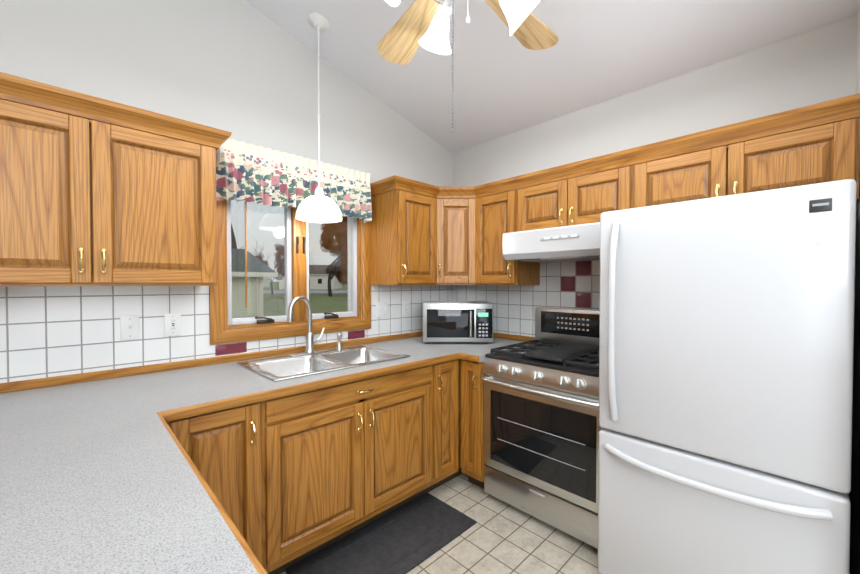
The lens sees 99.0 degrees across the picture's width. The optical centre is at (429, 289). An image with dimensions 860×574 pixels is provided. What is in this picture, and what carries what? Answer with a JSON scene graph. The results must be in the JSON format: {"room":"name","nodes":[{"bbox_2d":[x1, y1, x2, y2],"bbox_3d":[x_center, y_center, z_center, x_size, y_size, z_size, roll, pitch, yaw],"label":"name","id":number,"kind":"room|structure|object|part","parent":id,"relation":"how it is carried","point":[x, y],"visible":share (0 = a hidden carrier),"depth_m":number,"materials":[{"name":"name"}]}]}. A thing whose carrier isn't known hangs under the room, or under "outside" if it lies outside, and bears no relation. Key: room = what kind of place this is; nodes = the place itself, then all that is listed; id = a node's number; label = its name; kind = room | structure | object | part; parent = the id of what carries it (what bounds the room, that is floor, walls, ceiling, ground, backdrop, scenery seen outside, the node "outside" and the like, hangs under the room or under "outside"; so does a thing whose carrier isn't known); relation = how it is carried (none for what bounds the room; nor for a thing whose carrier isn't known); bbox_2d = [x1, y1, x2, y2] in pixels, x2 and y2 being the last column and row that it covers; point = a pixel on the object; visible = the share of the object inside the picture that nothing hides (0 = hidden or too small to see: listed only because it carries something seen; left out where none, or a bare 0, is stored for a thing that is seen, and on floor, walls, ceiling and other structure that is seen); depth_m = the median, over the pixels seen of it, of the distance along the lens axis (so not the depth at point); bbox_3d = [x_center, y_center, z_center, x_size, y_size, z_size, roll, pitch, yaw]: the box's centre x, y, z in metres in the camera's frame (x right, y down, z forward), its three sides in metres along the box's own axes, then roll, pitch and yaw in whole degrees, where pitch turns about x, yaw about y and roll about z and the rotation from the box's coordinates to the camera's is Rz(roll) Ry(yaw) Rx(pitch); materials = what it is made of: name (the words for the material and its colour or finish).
{"room":"kitchen","nodes":[
{"label":"kitchen","id":0,"kind":"room"},
{"bbox_2d":[0,0,451,333],"bbox_3d":[-1.565,-0.571,1.827,5.100,3.818,0.150,-1,1,-44],"label":"wall","id":1,"kind":"structure","parent":0,"point":[244,71],"depth_m":2.08,"materials":[{"name":"white paint"}]},
{"bbox_2d":[0,84,219,286],"bbox_3d":[-1.491,-0.365,1.559,0.969,0.698,0.338,-1,1,-44],"label":"upper cabinet","id":2,"kind":"object","parent":1,"relation":"attached to","point":[95,191],"depth_m":1.48,"materials":[{"name":"brown wood"}]},
{"bbox_3d":[-2.095,-0.711,0.943,2.801,0.075,0.373,-1,1,-44],"label":"crown","id":3,"kind":"part","parent":2,"relation":"part of","materials":[{"name":"brown wood"}]},
{"bbox_2d":[0,331,422,392],"bbox_3d":[-1.505,0.403,1.783,4.796,0.040,0.017,-1,1,-44],"label":"trim","id":4,"kind":"structure","parent":1,"relation":"attached to","point":[59,380],"depth_m":1.92,"materials":[{"name":"brown wood"}]},
{"bbox_2d":[209,199,370,344],"bbox_3d":[-0.884,-0.238,2.466,1.081,1.080,0.184,-1,1,-44],"label":"window","id":5,"kind":"structure","parent":1,"relation":"in","point":[219,334],"depth_m":2.40,"materials":[{"name":"brown wood"}]},
{"bbox_3d":[-1.028,-0.235,2.275,0.421,0.888,0.111,-1,1,-44],"label":"window sash","id":6,"kind":"part","parent":5,"relation":"part of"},
{"bbox_3d":[-0.699,-0.240,2.599,0.442,0.888,0.105,-1,1,-44],"label":"window sash","id":7,"kind":"part","parent":5,"relation":"part of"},
{"bbox_2d":[216,139,371,222],"bbox_3d":[-0.814,-0.665,2.365,1.025,0.353,0.121,-1,1,-44],"label":"valance curtain","id":8,"kind":"object","parent":1,"relation":"attached to","point":[246,172],"visible":0.85,"depth_m":2.24,"materials":[{"name":"fabric"}]},
{"bbox_2d":[0,260,599,382],"bbox_3d":[-0.924,0.136,1.179,4.796,0.984,1.686,-1,1,-44],"label":"tile backsplash","id":9,"kind":"structure","parent":1,"relation":"attached to","point":[49,331],"depth_m":1.89,"materials":[{"name":"white tile"}]},
{"bbox_2d":[120,315,138,339],"bbox_3d":[-1.472,0.187,1.803,0.072,0.117,0.017,-1,1,-44],"label":"switch plate","id":10,"kind":"object","parent":9,"relation":"attached to","point":[129,327],"visible":1,"depth_m":1.80,"materials":[{"name":"white plastic"}]},
{"bbox_2d":[164,313,180,335],"bbox_3d":[-1.349,0.183,1.928,0.071,0.117,0.009,-1,1,-44],"label":"outlet","id":11,"kind":"object","parent":9,"relation":"attached to","point":[172,324],"visible":1,"depth_m":1.93,"materials":[{"name":"white plastic"}]},
{"bbox_2d":[376,302,387,316],"bbox_3d":[-0.371,0.156,2.871,0.112,0.114,0.017,-1,1,-44],"label":"switch plate","id":12,"kind":"object","parent":9,"relation":"attached to","point":[381,309],"visible":1,"depth_m":2.87,"materials":[{"name":"white plastic"}]},
{"bbox_2d":[402,301,408,314],"bbox_3d":[-0.200,0.151,3.042,0.075,0.117,0.009,-1,1,-44],"label":"duplex electrical outlet","id":13,"kind":"object","parent":9,"relation":"attached to","point":[405,307],"visible":1,"depth_m":3.04,"materials":[{"name":"white plastic"}]},
{"bbox_2d":[371,181,433,284],"bbox_3d":[-0.171,-0.385,2.815,0.433,0.698,0.372,-1,1,-44],"label":"upper cabinet","id":14,"kind":"object","parent":1,"relation":"attached to","point":[422,233],"depth_m":2.67,"materials":[{"name":"brown wood"}]},
{"bbox_2d":[280,473,599,573],"bbox_3d":[0.298,1.429,-0.061,5.100,0.120,5.500,-1,1,-44],"label":"floor","id":15,"kind":"structure","parent":0,"point":[500,537],"depth_m":1.92,"materials":[{"name":"tile"}]},
{"bbox_2d":[167,416,194,463],"bbox_3d":[-2.065,0.918,0.754,2.544,0.874,0.723,-1,1,-44],"label":"base cabinet","id":16,"kind":"object","parent":15,"relation":"on","point":[183,429],"depth_m":1.37,"materials":[{"name":"brown wood"}]},
{"bbox_2d":[0,374,159,423],"bbox_3d":[-1.513,0.452,1.298,0.810,0.039,0.480,-1,1,-44],"label":"countertop","id":17,"kind":"structure","parent":16,"relation":"on","point":[31,404],"depth_m":1.46,"materials":[{"name":"laminate"}]},
{"bbox_2d":[0,404,267,573],"bbox_3d":[-0.364,0.471,0.114,0.810,0.039,2.520,-1,1,-44],"label":"countertop","id":18,"kind":"structure","parent":16,"relation":"on","point":[103,476],"depth_m":0.75,"materials":[{"name":"laminate"}]},
{"bbox_2d":[0,336,511,435],"bbox_3d":[-1.243,0.449,1.512,4.796,0.039,0.771,-1,1,-44],"label":"countertop","id":19,"kind":"structure","parent":16,"relation":"on","point":[193,391],"depth_m":1.70,"materials":[{"name":"laminate"}]},
{"bbox_2d":[237,296,409,380],"bbox_3d":[-0.605,0.320,2.173,0.830,0.559,0.540,-1,1,-44],"label":"double-bowl sink","id":20,"kind":"object","parent":19,"relation":"in","point":[310,360],"visible":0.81,"depth_m":2.23,"materials":[{"name":"silver metal"}]},
{"bbox_2d":[423,301,493,342],"bbox_3d":[0.210,0.251,2.922,0.530,0.305,0.434,0,1,0],"label":"microwave oven","id":21,"kind":"object","parent":19,"relation":"on","point":[457,321],"visible":1,"depth_m":2.73,"materials":[{"name":"silver metal"}]},
{"bbox_2d":[167,397,286,573],"bbox_3d":[-1.055,0.902,1.734,0.408,0.874,0.723,-1,1,-44],"label":"base cabinet","id":22,"kind":"object","parent":15,"relation":"on","point":[241,451],"depth_m":1.53,"materials":[{"name":"brown wood"}]},
{"bbox_2d":[285,492,476,573],"bbox_3d":[-0.210,1.330,1.922,0.935,0.012,0.415,-1,1,-44],"label":"rubber floor mat","id":23,"kind":"object","parent":15,"relation":"on","point":[408,536],"visible":1,"depth_m":1.93,"materials":[{"name":"black rubber"}]},
{"bbox_2d":[355,359,458,502],"bbox_3d":[-0.137,0.889,2.577,0.330,0.874,0.791,-1,1,-44],"label":"base cabinet","id":24,"kind":"object","parent":15,"relation":"on","point":[407,422],"depth_m":2.15,"materials":[{"name":"brown wood"}]},
{"bbox_2d":[459,359,485,488],"bbox_3d":[0.477,0.888,2.621,0.791,0.874,0.218,-1,1,-44],"label":"base cabinet","id":25,"kind":"object","parent":15,"relation":"on","point":[471,387],"depth_m":2.39,"materials":[{"name":"brown wood"}]},
{"bbox_2d":[464,340,528,362],"bbox_3d":[0.523,0.431,2.598,0.749,0.039,0.130,-1,1,-44],"label":"countertop","id":26,"kind":"structure","parent":25,"relation":"on","point":[478,355],"depth_m":2.42,"materials":[{"name":"laminate"}]},
{"bbox_2d":[481,307,602,548],"bbox_3d":[0.823,0.735,2.268,0.760,1.189,0.756,-1,1,-44],"label":"range","id":27,"kind":"object","parent":15,"relation":"on","point":[542,428],"visible":0.77,"depth_m":2.07,"materials":[{"name":"silver metal"}]},
{"bbox_3d":[0.617,1.204,2.076,0.045,0.170,0.752,-1,1,-44],"label":"drawer","id":28,"kind":"part","parent":27,"relation":"part of","materials":[{"name":"silver metal"}]},
{"bbox_3d":[0.592,0.824,2.045,0.116,0.570,0.752,-1,1,-44],"label":"door","id":29,"kind":"part","parent":27,"relation":"part of","materials":[{"name":"silver metal"}]},
{"bbox_2d":[598,179,856,573],"bbox_3d":[1.293,0.493,1.656,0.878,1.695,0.760,-1,1,-44],"label":"fridge","id":30,"kind":"object","parent":15,"relation":"on","point":[726,336],"visible":1,"depth_m":1.33,"materials":[{"name":"white metal"}]},
{"bbox_2d":[598,428,850,573],"bbox_3d":[1.040,0.974,1.418,0.172,0.660,0.760,-1,1,-44],"label":"freezer","id":31,"kind":"object","parent":30,"relation":"in","point":[663,509],"depth_m":1.39,"materials":[{"name":"white metal"}]},
{"bbox_2d":[421,359,461,494],"bbox_3d":[0.130,0.884,2.857,0.962,0.874,0.761,-1,1,-44],"label":"base cabinet","id":32,"kind":"object","parent":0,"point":[446,377],"depth_m":2.36,"materials":[{"name":"brown wood"}]},
{"bbox_2d":[245,0,858,153],"bbox_3d":[0.298,-1.880,-0.115,5.100,1.338,5.500,-1,1,-44],"label":"ceiling","id":33,"kind":"structure","parent":0,"point":[506,83],"depth_m":2.17,"materials":[{"name":"white paint"}]},
{"bbox_2d":[295,12,341,222],"bbox_3d":[-0.675,-1.030,2.230,0.274,1.203,0.274,-1,1,-44],"label":"light","id":34,"kind":"object","parent":33,"relation":"hanging from","point":[318,206],"visible":1,"depth_m":2.19,"materials":[{"name":"white paint"}]},
{"bbox_2d":[377,0,558,131],"bbox_3d":[0.135,-1.097,1.325,1.227,1.093,1.265,-1,1,-44],"label":"ceiling fan","id":35,"kind":"object","parent":33,"relation":"hanging from","point":[424,24],"visible":1,"depth_m":1.55,"materials":[{"name":"beige wood"}]},
{"bbox_3d":[0.079,-0.791,1.279,0.011,0.482,0.011,-1,1,-44],"label":"pull chain","id":36,"kind":"part","parent":35,"relation":"part of","materials":[{"name":"silver metal"}]},
{"bbox_2d":[452,15,856,186],"bbox_3d":[2.126,0.052,1.586,0.150,2.580,5.350,-1,1,-44],"label":"wall","id":37,"kind":"structure","parent":0,"point":[815,66],"depth_m":2.12,"materials":[{"name":"white paint"}]},
{"bbox_2d":[434,187,477,284],"bbox_3d":[0.204,-0.388,3.021,0.598,0.698,0.599,-1,1,-44],"label":"upper cabinet","id":38,"kind":"object","parent":37,"relation":"attached to","point":[455,208],"depth_m":2.82,"materials":[{"name":"brown wood"}]},
{"bbox_2d":[478,181,539,284],"bbox_3d":[0.578,-0.385,2.798,0.372,0.698,0.450,-1,1,-44],"label":"upper cabinet","id":39,"kind":"object","parent":37,"relation":"attached to","point":[499,206],"depth_m":2.67,"materials":[{"name":"brown wood"}]},
{"bbox_3d":[0.601,-0.729,2.101,0.667,0.075,2.464,-1,1,-44],"label":"crown","id":40,"kind":"part","parent":39,"relation":"part of","materials":[{"name":"brown wood"}]},
{"bbox_2d":[493,332,534,340],"bbox_3d":[0.529,0.382,3.118,0.017,0.040,0.870,-1,1,-44],"label":"trim","id":41,"kind":"structure","parent":37,"relation":"attached to","point":[498,335],"depth_m":2.96,"materials":[{"name":"brown wood"}]},
{"bbox_2d":[522,161,613,230],"bbox_3d":[1.001,-0.552,2.383,0.338,0.350,0.811,-1,1,-44],"label":"upper cabinet","id":42,"kind":"object","parent":37,"relation":"attached to","point":[578,196],"depth_m":2.28,"materials":[{"name":"brown wood"}]},
{"bbox_2d":[503,222,599,262],"bbox_3d":[0.922,-0.282,2.348,0.502,0.184,0.756,-1,1,-44],"label":"range hood","id":43,"kind":"object","parent":42,"relation":"attached to","point":[579,242],"visible":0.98,"depth_m":2.21,"materials":[{"name":"white metal"}]},
{"bbox_2d":[614,101,859,210],"bbox_3d":[1.494,-0.544,1.875,0.338,0.350,0.890,-1,1,-44],"label":"upper cabinet","id":44,"kind":"object","parent":37,"relation":"attached to","point":[814,148],"depth_m":1.68,"materials":[{"name":"brown wood"}]},
{"bbox_2d":[848,0,859,573],"bbox_3d":[1.631,-0.063,1.305,0.950,2.818,0.120,-1,1,-44],"label":"wall","id":45,"kind":"structure","parent":0,"point":[854,560],"depth_m":1.49,"materials":[{"name":"white paint"}]},
{"label":"outside","id":46,"kind":"structure","parent":0,"visible":0},
{"bbox_2d":[263,282,347,315],"bbox_3d":[-2.214,-1.831,130.855,400.007,3.332,258.003,0,1,-1],"label":"lawn","id":47,"kind":"structure","parent":46,"point":[331,303],"depth_m":34.72,"materials":[{"name":"green plant"}]},
{"bbox_2d":[231,223,236,248],"bbox_3d":[-14.862,-6.743,21.616,11.080,16.782,12.730,-1,1,-44],"label":"bare tree","id":48,"kind":"object","parent":47,"relation":"on","point":[233,239],"depth_m":23.78,"materials":[{"name":"grey plant"}]},
{"bbox_2d":[231,249,277,317],"bbox_3d":[-10.323,0.343,13.155,7.000,4.020,6.915,-1,1,-44],"label":"garage","id":49,"kind":"structure","parent":47,"relation":"on","point":[245,313],"depth_m":12.91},
{"bbox_2d":[263,277,268,286],"bbox_3d":[-49.011,-2.986,94.010,12.700,6.000,8.715,0,1,-1],"label":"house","id":50,"kind":"structure","parent":47,"relation":"on","point":[265,281],"depth_m":96.17,"materials":[{"name":"white"}]},
{"bbox_2d":[256,244,284,294],"bbox_3d":[-21.062,-2.716,49.013,7.036,7.094,5.618,-1,1,-44],"label":"autumn tree","id":51,"kind":"object","parent":47,"relation":"on","point":[281,269],"depth_m":49.38,"materials":[{"name":"grey plant"}]},
{"bbox_2d":[263,290,347,293],"bbox_3d":[-1.005,0.369,60.892,400.003,0.236,13.998,0,1,-1],"label":"street","id":52,"kind":"structure","parent":47,"relation":"on","point":[315,291],"depth_m":57.31,"materials":[{"name":"grey asphalt"}]},
{"bbox_2d":[279,265,341,288],"bbox_3d":[-25.417,-2.439,79.423,11.700,5.800,8.715,0,1,-1],"label":"house","id":53,"kind":"structure","parent":47,"relation":"on","point":[315,271],"depth_m":75.51,"materials":[{"name":"white"}]},
{"bbox_2d":[319,216,347,295],"bbox_3d":[-10.698,-5.634,47.582,9.226,13.108,13.931,-1,1,-44],"label":"maple tree","id":54,"kind":"object","parent":47,"relation":"on","point":[341,242],"depth_m":46.65,"materials":[{"name":"brown plant"}]}
]}

